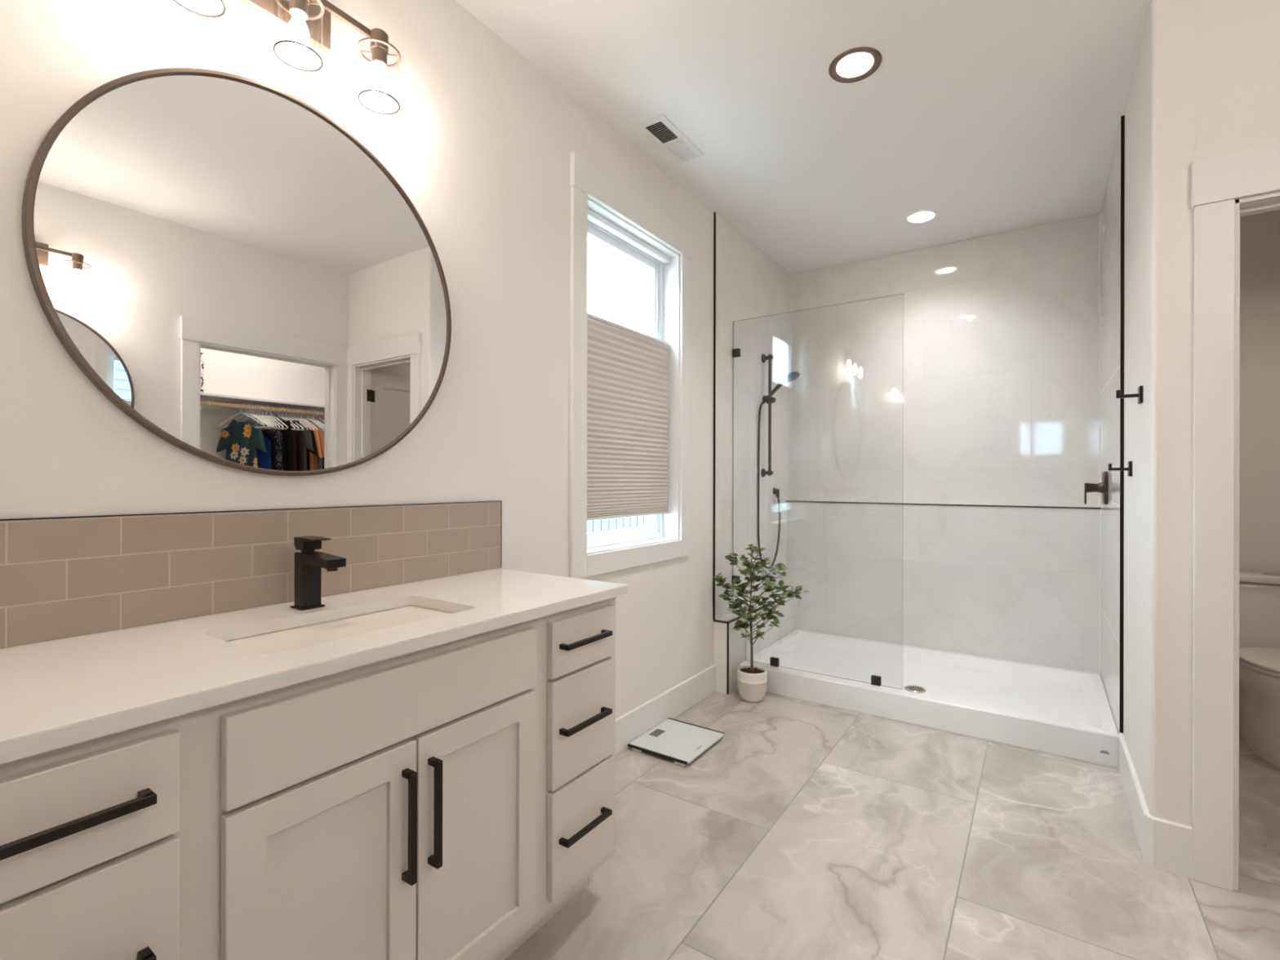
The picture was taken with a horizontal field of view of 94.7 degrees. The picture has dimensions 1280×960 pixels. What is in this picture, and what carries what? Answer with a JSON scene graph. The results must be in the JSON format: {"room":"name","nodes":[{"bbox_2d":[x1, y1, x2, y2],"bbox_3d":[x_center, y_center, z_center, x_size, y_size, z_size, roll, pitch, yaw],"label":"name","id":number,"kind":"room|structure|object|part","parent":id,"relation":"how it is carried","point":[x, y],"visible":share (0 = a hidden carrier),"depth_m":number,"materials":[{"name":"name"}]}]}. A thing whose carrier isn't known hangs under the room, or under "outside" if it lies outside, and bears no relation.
{"room":"bathroom","nodes":[
{"label":"bathroom","id":0,"kind":"room"},
{"bbox_2d":[0,0,791,719],"bbox_3d":[-0.144,-0.235,2.675,0.149,2.900,4.540,0,0,34],"label":"wall","id":1,"kind":"structure","parent":0,"point":[480,141],"depth_m":1.94,"materials":[{"name":"white paint"}]},
{"bbox_2d":[21,67,451,475],"bbox_3d":[-0.867,-0.480,1.471,0.026,0.941,0.941,0,0,34],"label":"round mirror","id":2,"kind":"object","parent":1,"relation":"attached to","point":[225,262],"visible":1,"depth_m":1.36,"materials":[{"name":"brown metal"}]},
{"bbox_2d":[0,500,502,648],"bbox_3d":[-0.885,0.188,1.464,0.009,0.233,1.424,0,0,34],"label":"tile backsplash","id":3,"kind":"structure","parent":1,"relation":"attached to","point":[61,577],"depth_m":1.32,"materials":[{"name":"beige tile"}]},
{"bbox_3d":[-0.885,0.188,1.464,0.009,0.233,1.424,0,0,34],"label":"edge trim","id":4,"kind":"part","parent":3,"relation":"part of","materials":[{"name":"black metal"}]},
{"bbox_2d":[173,0,400,115],"bbox_3d":[-0.832,-1.129,1.429,0.130,0.220,0.528,0,0,34],"label":"vanity light","id":5,"kind":"object","parent":1,"relation":"attached to","point":[305,21],"visible":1,"depth_m":1.50,"materials":[{"name":"brown metal"}]},
{"bbox_3d":[-0.877,-1.181,1.460,0.020,0.115,0.216,0,0,34],"label":"plate","id":6,"kind":"part","parent":5,"relation":"part of","materials":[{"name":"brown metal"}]},
{"bbox_2d":[288,0,307,20],"bbox_3d":[-0.823,-1.140,1.423,0.039,0.034,0.039,0,0,34],"label":"socket","id":7,"kind":"object","parent":5,"relation":"attached to","point":[299,8],"depth_m":1.41,"materials":[{"name":"metal"}]},
{"bbox_3d":[-0.823,-1.087,1.423,0.103,0.130,0.103,0,0,34],"label":"lamp shade","id":8,"kind":"part","parent":5,"relation":"part of","materials":[{"name":"clear glass"}]},
{"bbox_3d":[-0.823,-1.084,1.423,0.047,0.076,0.047,0,0,34],"label":"bulb","id":9,"kind":"part","parent":5,"relation":"part of","materials":[{"name":"white glass"}]},
{"bbox_2d":[371,47,386,69],"bbox_3d":[-0.705,-1.140,1.596,0.039,0.034,0.039,0,0,34],"label":"socket","id":10,"kind":"object","parent":5,"relation":"attached to","point":[379,55],"depth_m":1.58,"materials":[{"name":"brown metal"}]},
{"bbox_3d":[-0.706,-1.084,1.596,0.047,0.076,0.047,0,0,34],"label":"bulb","id":11,"kind":"part","parent":5,"relation":"part of","materials":[{"name":"white glass"}]},
{"bbox_2d":[569,150,692,578],"bbox_3d":[-0.059,-0.455,2.781,0.160,1.707,0.958,0,0,34],"label":"window","id":12,"kind":"structure","parent":1,"relation":"in","point":[667,536],"depth_m":2.73,"materials":[{"name":"white paint"}]},
{"bbox_3d":[-0.105,-0.427,2.812,0.035,1.414,0.686,0,0,34],"label":"sash","id":13,"kind":"part","parent":12,"relation":"part of","materials":[{"name":"white plastic"}]},
{"bbox_3d":[-0.106,-0.430,2.813,0.047,1.464,0.746,0,0,34],"label":"frame","id":14,"kind":"part","parent":12,"relation":"part of","materials":[{"name":"white plastic"}]},
{"bbox_2d":[586,208,670,520],"bbox_3d":[-0.064,-0.493,2.783,0.036,1.336,0.735,0,0,34],"label":"cellular shade","id":15,"kind":"object","parent":12,"relation":"attached to","point":[627,368],"visible":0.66,"depth_m":2.76,"materials":[{"name":"beige fabric"}]},
{"bbox_3d":[-0.068,0.169,2.784,0.026,0.012,0.735,0,0,34],"label":"rail","id":16,"kind":"part","parent":15,"relation":"part of","materials":[{"name":"white"}]},
{"bbox_3d":[-0.066,-0.711,2.784,0.022,0.016,0.735,0,0,34],"label":"rail","id":17,"kind":"part","parent":15,"relation":"part of","materials":[{"name":"grey"}]},
{"bbox_3d":[-0.063,-1.147,2.783,0.036,0.028,0.735,0,0,34],"label":"head rail","id":18,"kind":"part","parent":15,"relation":"part of","materials":[{"name":"white plastic"}]},
{"bbox_3d":[0.086,-0.925,3.005,0.001,0.420,0.001,0,0,34],"label":"lift cord","id":19,"kind":"part","parent":15,"relation":"part of","materials":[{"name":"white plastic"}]},
{"bbox_2d":[615,664,715,755],"bbox_3d":[-0.034,1.137,2.712,0.014,0.155,1.654,0,0,34],"label":"baseboard","id":20,"kind":"structure","parent":1,"relation":"attached to","point":[678,699],"depth_m":2.92,"materials":[{"name":"white paint"}]},
{"bbox_2d":[712,211,715,620],"bbox_3d":[0.427,-0.366,3.389,0.012,2.344,0.006,0,0,34],"label":"trim","id":21,"kind":"structure","parent":1,"relation":"attached to","point":[714,213],"depth_m":3.39,"materials":[{"name":"black metal"}]},
{"bbox_2d":[713,591,797,694],"bbox_3d":[0.782,1.011,3.839,0.094,0.412,1.139,0,0,34],"label":"trim","id":22,"kind":"structure","parent":1,"relation":"attached to","point":[736,618],"depth_m":3.35,"materials":[{"name":"black metal"}]},
{"bbox_2d":[716,591,796,693],"bbox_3d":[0.786,1.012,3.841,0.082,0.410,1.131,0,0,34],"label":"tile","id":23,"kind":"structure","parent":1,"relation":"attached to","point":[788,624],"depth_m":3.69,"materials":[{"name":"white tile"}]},
{"bbox_2d":[757,353,799,568],"bbox_3d":[0.971,-0.122,3.947,0.264,1.451,0.326,0,0,34],"label":"shower","id":24,"kind":"object","parent":1,"relation":"attached to","point":[791,376],"visible":0.95,"depth_m":3.93,"materials":[{"name":"black metal"}]},
{"bbox_2d":[773,487,779,497],"bbox_3d":[0.956,0.086,4.125,0.039,0.066,0.048,0,0,34],"label":"outlet","id":25,"kind":"object","parent":24,"relation":"attached to","point":[775,491],"depth_m":4.11,"materials":[{"name":"black metal"}]},
{"bbox_2d":[713,621,727,693],"bbox_3d":[0.811,1.016,3.893,0.082,0.402,1.249,0,0,34],"label":"wall ledge","id":26,"kind":"object","parent":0,"point":[720,635],"visible":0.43,"depth_m":3.38,"materials":[{"name":"white paint"}]},
{"bbox_2d":[455,0,1151,274],"bbox_3d":[1.591,-1.536,1.496,4.340,0.001,4.540,0,0,34],"label":"ceiling","id":27,"kind":"structure","parent":0,"point":[989,117],"depth_m":2.37,"materials":[{"name":"white paint"}]},
{"bbox_2d":[635,114,704,163],"bbox_3d":[0.142,-1.568,2.670,0.140,0.069,0.370,0,0,34],"label":"ceiling vent","id":28,"kind":"object","parent":27,"relation":"in","point":[659,129],"visible":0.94,"depth_m":2.68,"materials":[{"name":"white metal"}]},
{"bbox_2d":[828,46,881,83],"bbox_3d":[0.796,-1.579,2.186,0.186,0.098,0.186,0,0,34],"label":"recessed light","id":29,"kind":"object","parent":27,"relation":"in","point":[853,62],"visible":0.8,"depth_m":2.22,"materials":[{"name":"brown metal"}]},
{"bbox_2d":[906,209,937,222],"bbox_3d":[1.636,-1.577,3.431,0.162,0.098,0.162,0,0,34],"label":"recessed light","id":30,"kind":"object","parent":27,"relation":"in","point":[920,215],"visible":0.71,"depth_m":3.47,"materials":[{"name":"white plastic"}]},
{"bbox_2d":[504,688,1279,959],"bbox_3d":[1.585,1.248,1.496,4.340,0.060,4.540,0,0,34],"label":"floor","id":31,"kind":"structure","parent":0,"point":[808,830],"depth_m":1.90,"materials":[{"name":"tile"}]},
{"bbox_2d":[0,596,615,959],"bbox_3d":[-0.650,0.773,1.306,0.576,0.881,1.360,0,0,34],"label":"vanity cabinet","id":32,"kind":"object","parent":31,"relation":"on","point":[447,801],"visible":0.94,"depth_m":1.05,"materials":[{"name":"beige paint"}]},
{"bbox_3d":[-0.717,0.429,0.724,0.032,0.012,0.192,0,0,34],"label":"handle","id":33,"kind":"part","parent":32,"relation":"part of","materials":[{"name":"black metal"}]},
{"bbox_3d":[-0.738,0.647,0.738,0.020,0.273,0.263,0,0,34],"label":"drawer","id":34,"kind":"part","parent":32,"relation":"part of","materials":[{"name":"beige paint"}]},
{"bbox_3d":[-0.738,0.430,0.738,0.020,0.143,0.263,0,0,34],"label":"drawer","id":35,"kind":"part","parent":32,"relation":"part of","materials":[{"name":"beige paint"}]},
{"bbox_3d":[-0.718,0.647,0.724,0.032,0.012,0.192,0,0,34],"label":"handle","id":36,"kind":"part","parent":32,"relation":"part of","materials":[{"name":"black metal"}]},
{"bbox_2d":[0,568,627,764],"bbox_3d":[-0.662,0.319,1.304,0.558,0.026,1.412,0,0,34],"label":"countertop","id":37,"kind":"structure","parent":32,"relation":"on","point":[55,694],"depth_m":1.03,"materials":[{"name":"white stone"}]},
{"bbox_2d":[289,535,346,610],"bbox_3d":[-0.755,0.221,1.386,0.158,0.169,0.055,0,0,34],"label":"faucet","id":38,"kind":"object","parent":37,"relation":"on","point":[309,562],"visible":1,"depth_m":1.40,"materials":[{"name":"black metal"}]},
{"bbox_3d":[-0.797,0.303,1.415,0.055,0.004,0.055,0,0,34],"label":"plate","id":39,"kind":"part","parent":38,"relation":"part of","materials":[{"name":"black metal"}]},
{"bbox_3d":[-0.778,0.155,1.403,0.088,0.038,0.043,0,0,34],"label":"lever handle","id":40,"kind":"part","parent":38,"relation":"part of","materials":[{"name":"black metal"}]},
{"bbox_3d":[-0.737,0.186,1.375,0.115,0.027,0.043,0,0,34],"label":"spout","id":41,"kind":"part","parent":38,"relation":"part of","materials":[{"name":"black metal"}]},
{"bbox_3d":[-0.540,0.786,1.030,0.020,0.551,0.328,0,0,34],"label":"door","id":42,"kind":"part","parent":32,"relation":"part of","materials":[{"name":"beige paint"}]},
{"bbox_3d":[-0.441,0.663,1.129,0.032,0.210,0.012,0,0,34],"label":"handle","id":43,"kind":"part","parent":32,"relation":"part of","materials":[{"name":"black metal"}]},
{"bbox_3d":[-0.409,0.663,1.177,0.032,0.210,0.012,0,0,34],"label":"handle","id":44,"kind":"part","parent":32,"relation":"part of","materials":[{"name":"black metal"}]},
{"bbox_3d":[-0.353,0.787,1.305,0.020,0.551,0.329,0,0,34],"label":"door","id":45,"kind":"part","parent":32,"relation":"part of","materials":[{"name":"beige paint"}]},
{"bbox_3d":[-0.154,0.927,1.596,0.020,0.270,0.264,0,0,34],"label":"drawer","id":46,"kind":"part","parent":32,"relation":"part of","materials":[{"name":"beige paint"}]},
{"bbox_3d":[-0.154,0.648,1.596,0.020,0.273,0.264,0,0,34],"label":"drawer","id":47,"kind":"part","parent":32,"relation":"part of","materials":[{"name":"beige paint"}]},
{"bbox_3d":[-0.153,0.431,1.596,0.020,0.143,0.264,0,0,34],"label":"drawer","id":48,"kind":"part","parent":32,"relation":"part of","materials":[{"name":"beige paint"}]},
{"bbox_3d":[-0.142,0.922,1.570,0.032,0.012,0.184,0,0,34],"label":"handle","id":49,"kind":"part","parent":32,"relation":"part of","materials":[{"name":"black metal"}]},
{"bbox_3d":[-0.141,0.642,1.570,0.032,0.012,0.184,0,0,34],"label":"handle","id":50,"kind":"part","parent":32,"relation":"part of","materials":[{"name":"black metal"}]},
{"bbox_3d":[-0.141,0.425,1.570,0.032,0.012,0.184,0,0,34],"label":"handle","id":51,"kind":"part","parent":32,"relation":"part of","materials":[{"name":"black metal"}]},
{"bbox_2d":[627,718,724,766],"bbox_3d":[0.173,1.203,2.720,0.312,0.024,0.359,0,0,34],"label":"bathroom scale","id":52,"kind":"object","parent":31,"relation":"on","point":[678,741],"visible":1,"depth_m":2.70,"materials":[{"name":"white glass"}]},
{"bbox_2d":[712,544,809,702],"bbox_3d":[0.678,0.789,3.236,0.531,0.855,0.252,0,0,40],"label":"potted tree","id":53,"kind":"object","parent":31,"relation":"on","point":[752,680],"visible":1,"depth_m":3.24,"materials":[{"name":"green plant"}]},
{"bbox_3d":[0.623,1.133,3.276,0.163,0.166,0.163,0,0,34],"label":"pot","id":54,"kind":"part","parent":53,"relation":"part of","materials":[{"name":"beige ceramic"}]},
{"bbox_2d":[739,629,1119,768],"bbox_3d":[1.583,1.150,3.389,1.743,0.136,0.981,0,0,34],"label":"shower tray","id":55,"kind":"object","parent":31,"relation":"on","point":[1054,710],"visible":0.98,"depth_m":3.17,"materials":[{"name":"white plastic"}]},
{"bbox_2d":[731,293,903,689],"bbox_3d":[0.959,0.060,3.311,0.960,2.042,0.022,0,0,34],"label":"glass panel","id":56,"kind":"object","parent":55,"relation":"on","point":[876,680],"visible":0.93,"depth_m":3.41,"materials":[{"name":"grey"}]},
{"bbox_2d":[1239,569,1279,768],"bbox_3d":[2.942,0.839,2.667,0.464,0.764,0.748,0,0,34],"label":"toilet","id":57,"kind":"object","parent":31,"relation":"on","point":[1259,591],"visible":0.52,"depth_m":2.70,"materials":[{"name":"white ceramic"}]},
{"bbox_3d":[3.092,0.671,2.887,0.430,0.342,0.195,0,0,34],"label":"tank","id":58,"kind":"part","parent":57,"relation":"part of","materials":[{"name":"white ceramic"}]},
{"bbox_3d":[3.090,0.479,2.884,0.464,0.035,0.223,0,0,34],"label":"tank lid","id":59,"kind":"part","parent":57,"relation":"part of","materials":[{"name":"white ceramic"}]},
{"bbox_3d":[2.861,0.815,2.549,0.412,0.016,0.463,0,0,34],"label":"seat","id":60,"kind":"part","parent":57,"relation":"part of","materials":[{"name":"white plastic"}]},
{"bbox_3d":[2.864,0.792,2.553,0.412,0.024,0.473,0,0,34],"label":"seat lid","id":61,"kind":"part","parent":57,"relation":"part of","materials":[{"name":"white plastic"}]},
{"bbox_3d":[2.938,1.023,2.663,0.406,0.396,0.728,0,0,34],"label":"bowl","id":62,"kind":"part","parent":57,"relation":"part of","materials":[{"name":"white ceramic"}]},
{"bbox_2d":[786,502,1100,673],"bbox_3d":[1.858,0.689,3.865,1.826,1.060,0.115,0,0,34],"label":"wall","id":63,"kind":"structure","parent":0,"point":[1014,584],"depth_m":3.71,"materials":[{"name":"white tile"}]},
{"bbox_2d":[786,500,1101,509],"bbox_3d":[1.827,0.158,3.817,1.826,0.008,0.006,0,0,34],"label":"trim","id":64,"kind":"structure","parent":63,"relation":"attached to","point":[786,500],"depth_m":3.71,"materials":[{"name":"grey metal"}]},
{"bbox_2d":[791,209,1279,573],"bbox_3d":[2.374,-0.230,3.637,2.950,2.900,0.115,0,0,34],"label":"wall","id":65,"kind":"structure","parent":0,"point":[1001,331],"depth_m":3.72,"materials":[{"name":"tile"}]},
{"bbox_2d":[785,213,1101,674],"bbox_3d":[1.855,-0.223,3.858,1.826,2.624,0.105,0,0,34],"label":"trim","id":66,"kind":"structure","parent":65,"relation":"attached to","point":[1100,213],"depth_m":3.38,"materials":[{"name":"white"}]},
{"bbox_2d":[1099,0,1196,827],"bbox_3d":[2.179,-0.230,2.601,0.125,2.900,1.848,0,0,34],"label":"wall","id":67,"kind":"structure","parent":0,"point":[1161,113],"depth_m":1.86,"materials":[{"name":"white paint"}]},
{"bbox_2d":[1084,471,1107,504],"bbox_3d":[2.348,0.040,3.041,0.090,0.171,0.164,0,0,34],"label":"shower valve","id":68,"kind":"object","parent":67,"relation":"attached to","point":[1102,487],"visible":1,"depth_m":3.02,"materials":[{"name":"brown metal"}]},
{"bbox_3d":[2.342,0.068,3.045,0.076,0.115,0.060,0,0,34],"label":"lever handle","id":69,"kind":"part","parent":68,"relation":"part of","materials":[{"name":"brown metal"}]},
{"bbox_3d":[2.379,0.040,3.020,0.016,0.171,0.164,0,0,34],"label":"plate","id":70,"kind":"part","parent":68,"relation":"part of","materials":[{"name":"brown metal"}]},
{"bbox_2d":[1107,461,1132,476],"bbox_3d":[1.862,-0.043,2.290,0.071,0.058,0.048,0,0,34],"label":"robe hook","id":71,"kind":"object","parent":67,"relation":"attached to","point":[1129,468],"visible":1,"depth_m":2.28,"materials":[{"name":"black metal"}]},
{"bbox_3d":[1.859,-0.050,2.292,0.063,0.028,0.016,0,0,34],"label":"hook arm","id":72,"kind":"part","parent":71,"relation":"part of","materials":[{"name":"black metal"}]},
{"bbox_3d":[1.888,-0.043,2.273,0.009,0.058,0.048,0,0,34],"label":"hook plate","id":73,"kind":"part","parent":71,"relation":"part of","materials":[{"name":"black metal"}]},
{"bbox_2d":[1119,115,1124,733],"bbox_3d":[2.034,-0.225,2.488,0.014,2.619,0.010,0,0,34],"label":"trim","id":74,"kind":"structure","parent":67,"relation":"attached to","point":[1122,117],"depth_m":2.48,"materials":[{"name":"black metal"}]},
{"bbox_2d":[1115,385,1142,404],"bbox_3d":[1.701,-0.293,2.053,0.071,0.058,0.048,0,0,34],"label":"robe hook","id":75,"kind":"object","parent":67,"relation":"attached to","point":[1140,395],"visible":1,"depth_m":2.04,"materials":[{"name":"black metal"}]},
{"bbox_3d":[1.698,-0.300,2.055,0.063,0.028,0.016,0,0,34],"label":"hook arm","id":76,"kind":"part","parent":75,"relation":"part of","materials":[{"name":"black metal"}]},
{"bbox_3d":[1.727,-0.293,2.035,0.009,0.058,0.048,0,0,34],"label":"hook plate","id":77,"kind":"part","parent":75,"relation":"part of","materials":[{"name":"black metal"}]},
{"bbox_2d":[1119,733,1192,879],"bbox_3d":[1.854,1.142,2.144,0.112,0.155,0.760,0,0,34],"label":"baseboard","id":78,"kind":"structure","parent":67,"relation":"attached to","point":[1166,846],"depth_m":1.85,"materials":[{"name":"white paint"}]},
{"bbox_2d":[1196,0,1279,159],"bbox_3d":[2.099,-0.230,1.607,0.880,2.900,0.115,0,0,34],"label":"wall","id":79,"kind":"structure","parent":0,"point":[1238,41],"depth_m":1.76,"materials":[{"name":"white paint"}]},
{"bbox_2d":[1191,141,1279,891],"bbox_3d":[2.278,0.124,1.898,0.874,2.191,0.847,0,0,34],"label":"door frame","id":80,"kind":"structure","parent":79,"relation":"in","point":[1225,188],"depth_m":1.77,"materials":[{"name":"white paint"}]},
{"label":"outside","id":81,"kind":"structure","parent":0,"visible":0},
{"bbox_3d":[-1.293,1.397,0.878,80.000,0.230,80.000,0,0,34],"label":"ground","id":82,"kind":"structure","parent":81,"visible":0},
{"bbox_2d":[586,515,649,533],"bbox_3d":[-1.897,0.461,4.660,0.060,1.400,10.570,0,0,34],"label":"fence","id":83,"kind":"object","parent":82,"relation":"on","point":[601,525],"visible":0.03,"depth_m":7.00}
]}

